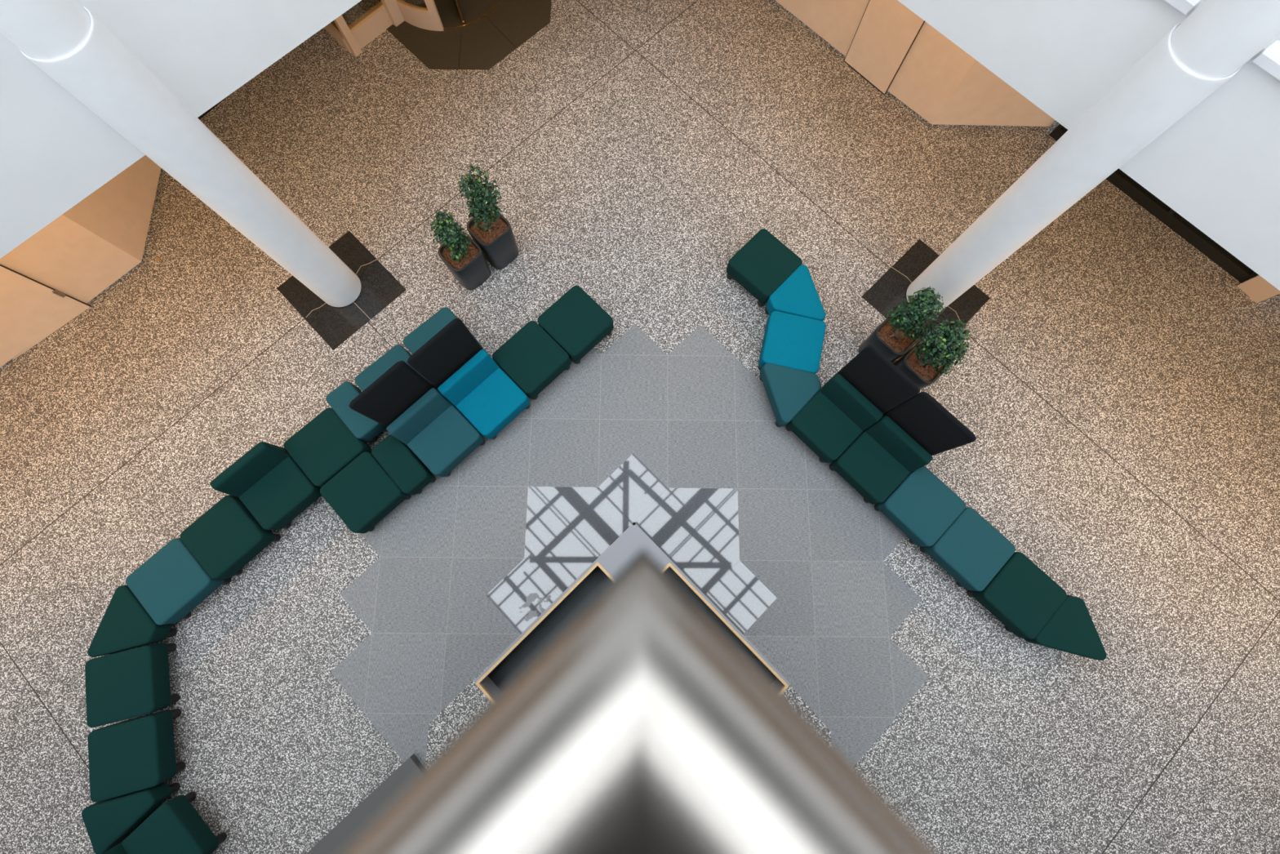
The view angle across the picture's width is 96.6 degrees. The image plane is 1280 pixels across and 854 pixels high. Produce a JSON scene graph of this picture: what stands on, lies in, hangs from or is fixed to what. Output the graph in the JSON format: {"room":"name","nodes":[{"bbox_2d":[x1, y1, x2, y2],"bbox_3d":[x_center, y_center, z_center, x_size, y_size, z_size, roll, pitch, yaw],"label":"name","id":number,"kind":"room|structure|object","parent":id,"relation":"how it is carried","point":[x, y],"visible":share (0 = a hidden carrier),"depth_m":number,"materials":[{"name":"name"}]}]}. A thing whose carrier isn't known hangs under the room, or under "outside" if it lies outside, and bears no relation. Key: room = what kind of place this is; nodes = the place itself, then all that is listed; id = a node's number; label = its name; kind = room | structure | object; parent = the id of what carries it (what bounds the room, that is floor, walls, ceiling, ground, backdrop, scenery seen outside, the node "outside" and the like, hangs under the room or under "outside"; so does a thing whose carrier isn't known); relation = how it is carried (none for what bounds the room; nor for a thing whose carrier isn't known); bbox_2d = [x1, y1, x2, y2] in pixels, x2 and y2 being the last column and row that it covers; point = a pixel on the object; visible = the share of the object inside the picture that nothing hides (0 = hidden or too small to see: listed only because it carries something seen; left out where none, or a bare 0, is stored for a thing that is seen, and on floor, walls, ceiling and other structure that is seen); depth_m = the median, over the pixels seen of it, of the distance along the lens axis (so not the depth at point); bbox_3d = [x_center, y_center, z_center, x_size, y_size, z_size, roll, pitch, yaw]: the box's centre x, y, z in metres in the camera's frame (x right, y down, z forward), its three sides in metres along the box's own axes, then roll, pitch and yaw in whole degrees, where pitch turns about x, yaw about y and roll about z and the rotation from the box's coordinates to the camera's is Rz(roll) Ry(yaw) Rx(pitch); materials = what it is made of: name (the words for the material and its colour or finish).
{"room":"building lobby atrium","nodes":[
{"label":"building lobby atrium","id":0,"kind":"room"},
{"bbox_2d":[0,155,160,367],"bbox_3d":[-11.417,1.462,5.573,1.374,2.890,15.060,40,80,8],"label":"wall","id":1,"kind":"structure","parent":0,"point":[81,253],"depth_m":7.45,"materials":[{"name":"beige paint"}]},
{"bbox_2d":[0,264,91,359],"bbox_3d":[-8.058,-1.494,6.467,1.400,2.600,0.075,-41,81,-9],"label":"door","id":2,"kind":"structure","parent":1,"relation":"in","point":[28,304],"depth_m":7.32,"materials":[{"name":"beige paint"}]},
{"bbox_2d":[0,168,163,370],"bbox_3d":[-11.425,1.793,7.011,1.336,0.060,15.046,40,80,8],"label":"baseboard","id":3,"kind":"structure","parent":1,"relation":"attached to","point":[141,263],"depth_m":7.97,"materials":[{"name":"wood"}]},
{"bbox_2d":[0,0,361,258],"bbox_3d":[-5.180,-2.624,1.181,14.185,7.550,0.350,-44,81,-9],"label":"wall","id":4,"kind":"structure","parent":0,"point":[55,152],"depth_m":4.65,"materials":[{"name":"white paint"}]},
{"bbox_2d":[197,93,231,119],"bbox_3d":[-6.101,-5.530,7.204,0.150,2.950,2.686,40,80,8],"label":"wall","id":5,"kind":"structure","parent":0,"point":[199,117],"depth_m":8.52,"materials":[{"name":"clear glass"}]},
{"bbox_2d":[276,231,406,350],"bbox_3d":[-4.147,-1.911,7.943,1.273,0.055,1.273,-44,81,-9],"label":"floor","id":6,"kind":"structure","parent":0,"point":[380,288],"depth_m":7.89,"materials":[{"name":"brown tile"}]},
{"bbox_2d":[0,0,361,306],"bbox_3d":[-4.111,-3.061,2.796,0.560,10.496,0.560,1,77,0],"label":"column","id":7,"kind":"structure","parent":6,"relation":"on","point":[63,38],"depth_m":4.72,"materials":[{"name":"white paint"}]},
{"bbox_2d":[306,258,377,320],"bbox_3d":[-4.123,-1.911,7.915,0.917,0.005,0.940,1,77,0],"label":"trim","id":8,"kind":"structure","parent":6,"relation":"on","point":[377,259],"depth_m":7.86,"materials":[{"name":"gold metal"}]},
{"bbox_2d":[0,0,1279,853],"bbox_3d":[0.338,2.953,6.961,48.000,0.209,40.001,1,77,0],"label":"floor","id":9,"kind":"structure","parent":0,"point":[1117,388],"depth_m":7.43,"materials":[{"name":"stone"}]},
{"bbox_2d":[81,782,180,853],"bbox_3d":[-5.594,4.212,6.323,0.723,0.426,0.518,-30,79,-7],"label":"seat","id":10,"kind":"object","parent":9,"relation":"on","point":[108,823],"visible":0.92,"depth_m":6.12,"materials":[{"name":"green fabric"}]},
{"bbox_2d":[87,584,177,657],"bbox_3d":[-5.894,2.340,6.739,0.641,0.426,0.815,15,78,3],"label":"seat","id":11,"kind":"object","parent":9,"relation":"on","point":[126,624],"visible":0.79,"depth_m":6.54,"materials":[{"name":"green fabric"}]},
{"bbox_2d":[84,642,180,727],"bbox_3d":[-5.861,2.958,6.601,0.738,0.426,0.738,-13,78,-3],"label":"seat","id":12,"kind":"object","parent":9,"relation":"on","point":[120,686],"visible":1,"depth_m":6.41,"materials":[{"name":"green fabric"}]},
{"bbox_2d":[87,708,185,802],"bbox_3d":[-5.672,3.678,6.441,0.738,0.426,0.738,-14,78,-4],"label":"seat","id":13,"kind":"object","parent":9,"relation":"on","point":[135,754],"visible":1,"depth_m":6.25,"materials":[{"name":"green fabric"}]},
{"bbox_2d":[102,791,226,853],"bbox_3d":[-5.137,4.553,6.068,0.738,0.780,0.738,-44,81,-9],"label":"seat","id":14,"kind":"object","parent":9,"relation":"on","point":[175,826],"visible":1,"depth_m":6.10,"materials":[{"name":"green fabric"}]},
{"bbox_2d":[125,537,231,625],"bbox_3d":[-5.526,1.842,6.853,0.738,0.426,0.738,-43,81,-9],"label":"seat","id":15,"kind":"object","parent":9,"relation":"on","point":[171,583],"visible":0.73,"depth_m":6.65,"materials":[{"name":"teal fabric"}]},
{"bbox_2d":[179,494,280,578],"bbox_3d":[-4.984,1.343,6.968,0.738,0.426,0.738,-43,81,-9],"label":"seat","id":16,"kind":"object","parent":9,"relation":"on","point":[225,538],"visible":0.84,"depth_m":6.77,"materials":[{"name":"green fabric"}]},
{"bbox_2d":[209,441,322,530],"bbox_3d":[-4.450,0.749,6.923,0.738,0.780,0.738,-43,81,-9],"label":"seat","id":17,"kind":"object","parent":9,"relation":"on","point":[266,478],"visible":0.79,"depth_m":6.86,"materials":[{"name":"green fabric"}]},
{"bbox_2d":[238,450,321,530],"bbox_3d":[-4.450,0.770,7.021,0.738,0.271,0.738,-43,81,-9],"label":"cushion","id":18,"kind":"object","parent":17,"relation":"on","point":[284,491],"depth_m":6.89,"materials":[{"name":"green fabric"}]},
{"bbox_2d":[283,407,372,487],"bbox_3d":[-3.906,0.278,7.214,0.738,0.426,0.738,-42,81,-9],"label":"seat","id":19,"kind":"object","parent":9,"relation":"on","point":[325,446],"visible":0.73,"depth_m":7.01,"materials":[{"name":"green fabric"}]},
{"bbox_2d":[325,381,387,442],"bbox_3d":[-3.597,-0.175,7.317,0.368,0.426,0.738,-41,81,-9],"label":"seat","id":20,"kind":"object","parent":9,"relation":"on","point":[363,428],"visible":0.68,"depth_m":7.12,"materials":[{"name":"teal fabric"}]},
{"bbox_2d":[324,0,404,56],"bbox_3d":[-4.325,-6.634,7.642,1.066,2.600,0.919,-44,81,-9],"label":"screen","id":21,"kind":"object","parent":9,"relation":"on","point":[354,37],"visible":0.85,"depth_m":8.62,"materials":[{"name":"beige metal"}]},
{"bbox_2d":[306,753,424,853],"bbox_3d":[-3.693,5.259,6.258,3.608,0.120,0.792,-42,81,-9],"label":"plinth","id":22,"kind":"object","parent":9,"relation":"on","point":[340,836],"visible":0.4,"depth_m":6.41,"materials":[{"name":"grey laminate"}]},
{"bbox_2d":[320,451,411,533],"bbox_3d":[-3.392,0.824,7.095,0.738,0.426,0.738,-43,81,-9],"label":"seat","id":23,"kind":"object","parent":9,"relation":"on","point":[362,494],"visible":0.88,"depth_m":6.89,"materials":[{"name":"green fabric"}]},
{"bbox_2d":[349,360,438,426],"bbox_3d":[-2.808,-0.298,6.779,0.738,1.540,0.100,-44,81,-9],"label":"privacy screen","id":24,"kind":"object","parent":9,"relation":"on","point":[400,386],"visible":0.73,"depth_m":6.39,"materials":[{"name":"grey fabric"}]},
{"bbox_2d":[354,344,435,391],"bbox_3d":[-3.126,-0.538,7.402,0.738,0.426,0.738,-42,81,-9],"label":"seat","id":25,"kind":"object","parent":9,"relation":"on","point":[366,377],"visible":0.36,"depth_m":7.24,"materials":[{"name":"teal fabric"}]},
{"bbox_2d":[371,434,435,494],"bbox_3d":[-2.956,0.485,7.174,0.368,0.426,0.738,-41,81,-9],"label":"seat","id":26,"kind":"object","parent":9,"relation":"on","point":[402,465],"visible":0.89,"depth_m":6.97,"materials":[{"name":"green fabric"}]},
{"bbox_2d":[386,387,484,477],"bbox_3d":[-2.487,0.107,7.080,0.738,0.780,0.738,-44,81,-9],"label":"seat","id":27,"kind":"object","parent":9,"relation":"on","point":[433,428],"visible":0.98,"depth_m":7.01,"materials":[{"name":"teal fabric"}]},
{"bbox_2d":[406,401,484,477],"bbox_3d":[-2.487,0.129,7.178,0.738,0.271,0.738,-44,81,-9],"label":"cushion","id":28,"kind":"object","parent":27,"relation":"on","point":[449,437],"depth_m":7.04,"materials":[{"name":"teal fabric"}]},
{"bbox_2d":[403,306,483,354],"bbox_3d":[-2.564,-1.045,7.519,0.738,0.426,0.738,-41,81,-9],"label":"seat","id":29,"kind":"object","parent":9,"relation":"on","point":[417,338],"visible":0.31,"depth_m":7.35,"materials":[{"name":"teal fabric"}]},
{"bbox_2d":[407,317,482,388],"bbox_3d":[-2.240,-0.777,6.891,0.738,1.540,0.100,-44,81,-9],"label":"privacy screen","id":30,"kind":"object","parent":9,"relation":"on","point":[454,345],"visible":0.7,"depth_m":6.48,"materials":[{"name":"grey fabric"}]},
{"bbox_2d":[437,231,490,290],"bbox_3d":[-2.345,-2.214,7.693,0.476,0.600,0.476,-43,81,-9],"label":"planter","id":31,"kind":"object","parent":9,"relation":"on","point":[473,271],"visible":0.68,"depth_m":7.46,"materials":[{"name":"plastic"}]},
{"bbox_2d":[429,208,471,262],"bbox_3d":[-2.357,-2.358,7.112,0.451,0.752,0.384,37,80,7],"label":"ficus tree","id":32,"kind":"object","parent":31,"relation":"on","point":[454,239],"visible":1,"depth_m":6.96,"materials":[{"name":"green plant"}]},
{"bbox_2d":[378,0,551,70],"bbox_3d":[-2.758,-6.794,9.017,2.561,0.008,2.561,-44,81,-9],"label":"entrance mat","id":33,"kind":"object","parent":9,"relation":"on","point":[482,44],"visible":0.95,"depth_m":8.87,"materials":[{"name":"brown carpet"}]},
{"bbox_2d":[395,0,499,31],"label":"door","id":34,"kind":"structure","parent":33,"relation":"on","point":[428,18],"depth_m":8.69,"materials":[{"name":"beige metal"}]},
{"bbox_2d":[437,349,529,439],"bbox_3d":[-1.919,-0.372,7.192,0.738,0.780,0.738,-44,81,-9],"label":"seat","id":35,"kind":"object","parent":9,"relation":"on","point":[490,400],"visible":1,"depth_m":7.12,"materials":[{"name":"teal fabric"}]},
{"bbox_2d":[454,366,529,439],"bbox_3d":[-1.920,-0.350,7.289,0.738,0.271,0.738,-44,81,-9],"label":"cushion","id":36,"kind":"object","parent":35,"relation":"on","point":[493,403],"depth_m":7.15,"materials":[{"name":"teal fabric"}]},
{"bbox_2d":[466,208,519,269],"bbox_3d":[-1.969,-2.533,7.726,0.476,0.680,0.476,-43,81,-9],"label":"planter","id":37,"kind":"object","parent":9,"relation":"on","point":[499,248],"visible":0.73,"depth_m":7.46,"materials":[{"name":"plastic"}]},
{"bbox_2d":[457,163,502,234],"bbox_3d":[-1.915,-2.725,6.976,0.479,1.015,0.498,1,77,0],"label":"ficus tree","id":38,"kind":"object","parent":37,"relation":"on","point":[482,196],"visible":1,"depth_m":6.81,"materials":[{"name":"green plant"}]},
{"bbox_2d":[492,320,570,399],"bbox_3d":[-1.404,-0.862,7.486,0.738,0.426,0.738,-44,81,-9],"label":"seat","id":39,"kind":"object","parent":9,"relation":"on","point":[531,358],"visible":0.99,"depth_m":7.28,"materials":[{"name":"green fabric"}]},
{"bbox_2d":[537,285,613,364],"bbox_3d":[-0.845,-1.347,7.598,0.738,0.426,0.738,-44,81,-9],"label":"seat","id":40,"kind":"object","parent":9,"relation":"on","point":[575,322],"visible":0.96,"depth_m":7.39,"materials":[{"name":"green fabric"}]},
{"bbox_2d":[473,522,791,700],"bbox_3d":[-0.082,2.726,6.348,2.290,1.100,2.290,-44,81,-9],"label":"ledge","id":41,"kind":"object","parent":9,"relation":"on","point":[633,539],"visible":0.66,"depth_m":6.13,"materials":[{"name":"grey laminate"}]},
{"bbox_2d":[484,565,610,689],"bbox_3d":[-0.795,2.340,6.096,1.720,0.350,0.772,-44,81,-9],"label":"countertop","id":42,"kind":"structure","parent":41,"relation":"on","point":[597,579],"depth_m":6.26,"materials":[{"name":"silver metal"}]},
{"bbox_2d":[665,566,780,681],"bbox_3d":[0.641,2.355,6.103,0.772,0.350,1.720,-44,81,-9],"label":"countertop","id":43,"kind":"structure","parent":41,"relation":"on","point":[679,580],"depth_m":6.27,"materials":[{"name":"silver metal"}]},
{"bbox_2d":[726,228,802,306],"bbox_3d":[1.677,-2.163,7.798,0.738,0.426,0.738,44,81,8],"label":"seat","id":44,"kind":"object","parent":9,"relation":"on","point":[764,263],"visible":0.91,"depth_m":7.59,"materials":[{"name":"green fabric"}]},
{"bbox_2d":[759,362,821,426],"bbox_3d":[1.981,-0.466,7.421,0.641,0.426,0.815,-16,78,-4],"label":"seat","id":45,"kind":"object","parent":9,"relation":"on","point":[788,389],"visible":1,"depth_m":7.22,"materials":[{"name":"teal fabric"}]},
{"bbox_2d":[757,311,826,373],"bbox_3d":[1.996,-1.063,7.554,0.738,0.426,0.738,13,78,2],"label":"seat","id":46,"kind":"object","parent":9,"relation":"on","point":[789,340],"visible":0.87,"depth_m":7.35,"materials":[{"name":"teal fabric"}]},
{"bbox_2d":[764,264,826,320],"bbox_3d":[2.027,-1.673,7.691,0.641,0.426,0.815,-16,78,-4],"label":"seat","id":47,"kind":"object","parent":9,"relation":"on","point":[797,295],"visible":0.79,"depth_m":7.48,"materials":[{"name":"teal fabric"}]},
{"bbox_2d":[786,373,883,462],"bbox_3d":[2.393,-0.069,7.154,0.738,0.780,0.738,-44,81,-9],"label":"seat","id":48,"kind":"object","parent":9,"relation":"on","point":[836,415],"visible":0.98,"depth_m":7.08,"materials":[{"name":"green fabric"}]},
{"bbox_2d":[786,390,862,462],"bbox_3d":[2.393,-0.047,7.251,0.738,0.271,0.738,-44,81,-9],"label":"cushion","id":49,"kind":"object","parent":48,"relation":"on","point":[821,424],"depth_m":7.11,"materials":[{"name":"green fabric"}]},
{"bbox_2d":[823,345,919,413],"bbox_3d":[2.725,-0.467,6.856,0.100,1.540,0.738,-44,81,-9],"label":"privacy screen","id":50,"kind":"object","parent":9,"relation":"on","point":[870,372],"visible":0.73,"depth_m":6.46,"materials":[{"name":"grey fabric"}]},
{"bbox_2d":[829,415,933,504],"bbox_3d":[2.929,0.442,7.043,0.738,0.780,0.738,-44,81,-9],"label":"seat","id":51,"kind":"object","parent":9,"relation":"on","point":[883,455],"visible":0.94,"depth_m":6.97,"materials":[{"name":"green fabric"}]},
{"bbox_2d":[831,429,910,504],"bbox_3d":[2.928,0.464,7.140,0.738,0.271,0.738,-44,81,-9],"label":"cushion","id":52,"kind":"object","parent":51,"relation":"on","point":[866,464],"depth_m":7.00,"materials":[{"name":"green fabric"}]},
{"bbox_2d":[858,313,920,362],"bbox_3d":[3.237,-1.101,7.462,0.476,0.640,0.476,-44,81,-9],"label":"planter","id":53,"kind":"object","parent":9,"relation":"on","point":[891,348],"visible":0.58,"depth_m":7.18,"materials":[{"name":"ceramic"}]},
{"bbox_2d":[886,286,946,341],"bbox_3d":[3.252,-1.324,6.801,0.509,0.890,0.482,27,79,5],"label":"ficus tree","id":54,"kind":"object","parent":53,"relation":"on","point":[914,316],"visible":0.98,"depth_m":6.65,"materials":[{"name":"green plant"}]},
{"bbox_2d":[874,466,965,546],"bbox_3d":[3.468,0.988,7.106,0.738,0.426,0.738,-44,81,-9],"label":"seat","id":55,"kind":"object","parent":9,"relation":"on","point":[922,506],"visible":0.81,"depth_m":6.90,"materials":[{"name":"teal fabric"}]},
{"bbox_2d":[893,340,947,389],"bbox_3d":[3.559,-0.740,7.383,0.476,0.640,0.476,-44,81,-9],"label":"planter","id":56,"kind":"object","parent":9,"relation":"on","point":[908,364],"visible":0.46,"depth_m":7.10,"materials":[{"name":"ceramic"}]},
{"bbox_2d":[914,318,970,375],"bbox_3d":[3.536,-0.925,6.739,0.560,0.851,0.543,1,77,0],"label":"ficus tree","id":57,"kind":"object","parent":56,"relation":"on","point":[944,345],"visible":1,"depth_m":6.54,"materials":[{"name":"green plant"}]},
{"bbox_2d":[883,391,976,455],"bbox_3d":[3.261,0.044,6.745,0.100,1.540,0.738,-44,81,-9],"label":"privacy screen","id":58,"kind":"object","parent":9,"relation":"on","point":[925,420],"visible":0.71,"depth_m":6.34,"materials":[{"name":"grey fabric"}]},
{"bbox_2d":[920,506,1015,591],"bbox_3d":[3.998,1.494,6.997,0.738,0.426,0.738,44,81,9],"label":"seat","id":59,"kind":"object","parent":9,"relation":"on","point":[971,550],"visible":0.83,"depth_m":6.79,"materials":[{"name":"teal fabric"}]},
{"bbox_2d":[966,551,1066,639],"bbox_3d":[4.528,2.014,6.884,0.738,0.426,0.738,44,81,9],"label":"seat","id":60,"kind":"object","parent":9,"relation":"on","point":[1020,595],"visible":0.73,"depth_m":6.68,"materials":[{"name":"green fabric"}]},
{"bbox_2d":[1017,595,1106,660],"bbox_3d":[5.037,2.337,6.815,0.815,0.426,0.641,14,78,3],"label":"seat","id":61,"kind":"object","parent":9,"relation":"on","point":[1071,628],"visible":0.74,"depth_m":6.59,"materials":[{"name":"green fabric"}]},
{"bbox_2d":[1048,124,1258,283],"bbox_3d":[7.346,-3.558,6.861,0.100,2.940,3.359,-44,81,-9],"label":"wall","id":62,"kind":"structure","parent":9,"relation":"on","point":[1140,195],"depth_m":8.11,"materials":[{"name":"black metal"}]},
{"bbox_2d":[774,0,1055,126],"bbox_3d":[2.740,-6.727,7.502,7.774,2.890,1.192,36,80,7],"label":"wall","id":63,"kind":"structure","parent":0,"point":[936,78],"depth_m":8.17,"materials":[{"name":"beige paint"}]},
{"bbox_2d":[844,0,924,95],"bbox_3d":[3.460,-5.658,7.427,0.051,2.700,0.839,-42,81,-9],"label":"door","id":64,"kind":"structure","parent":63,"relation":"in","point":[886,31],"depth_m":8.10,"materials":[{"name":"beige paint"}]},
{"bbox_2d":[771,0,1047,128],"bbox_3d":[2.723,-6.403,8.941,7.759,0.060,1.150,36,80,7],"label":"baseboard","id":65,"kind":"structure","parent":63,"relation":"attached to","point":[773,1],"depth_m":8.61,"materials":[{"name":"stone"}]},
{"bbox_2d":[861,239,990,344],"bbox_3d":[3.987,-1.802,7.975,1.273,0.055,1.273,-44,81,-9],"label":"floor","id":66,"kind":"structure","parent":0,"point":[890,290],"depth_m":7.96,"materials":[{"name":"brown tile"}]},
{"bbox_2d":[890,266,965,329],"bbox_3d":[4.049,-1.843,7.957,0.123,0.005,1.338,-44,81,-9],"label":"trim","id":67,"kind":"structure","parent":66,"relation":"on","point":[891,266],"depth_m":8.00,"materials":[{"name":"gold metal"}]},
{"bbox_2d":[906,0,1279,314],"bbox_3d":[4.023,-2.953,2.828,0.560,10.496,0.560,1,77,0],"label":"column","id":68,"kind":"structure","parent":66,"relation":"on","point":[1200,54],"depth_m":4.59,"materials":[{"name":"white paint"}]},
{"bbox_2d":[897,0,1279,290],"bbox_3d":[5.153,-2.463,1.216,0.350,7.550,14.344,-44,81,-9],"label":"wall","id":69,"kind":"structure","parent":0,"point":[1217,166],"depth_m":4.63,"materials":[{"name":"white paint"}]},
{"bbox_2d":[1164,0,1199,14],"bbox_3d":[2.243,-4.969,3.370,0.400,2.100,4.930,-44,81,-9],"label":"window","id":70,"kind":"structure","parent":69,"relation":"in","point":[1184,6],"depth_m":3.97,"materials":[{"name":"white"}]},
{"bbox_2d":[1252,38,1279,80],"bbox_3d":[6.111,-1.120,2.537,0.400,2.100,5.030,-44,81,-9],"label":"window","id":71,"kind":"structure","parent":69,"relation":"in","point":[1268,60],"depth_m":3.86,"materials":[{"name":"white"}]},
{"bbox_2d":[1237,275,1279,302],"bbox_3d":[8.754,-2.275,6.579,0.583,2.950,0.356,-24,79,-6],"label":"wall pier","id":72,"kind":"object","parent":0,"point":[1257,288],"visible":0.75,"depth_m":7.84,"materials":[{"name":"beige wood"}]},
{"bbox_3d":[-0.044,4.149,0.343,7.071,0.300,7.778,1,77,0],"label":"floor","id":73,"kind":"structure","parent":0,"visible":0},
{"bbox_2d":[337,547,937,853],"bbox_3d":[-0.019,1.925,0.191,7.071,0.988,3.677,1,77,0],"label":"handrail","id":74,"kind":"object","parent":73,"relation":"on","point":[641,726],"visible":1,"depth_m":0.11,"materials":[{"name":"silver metal"}]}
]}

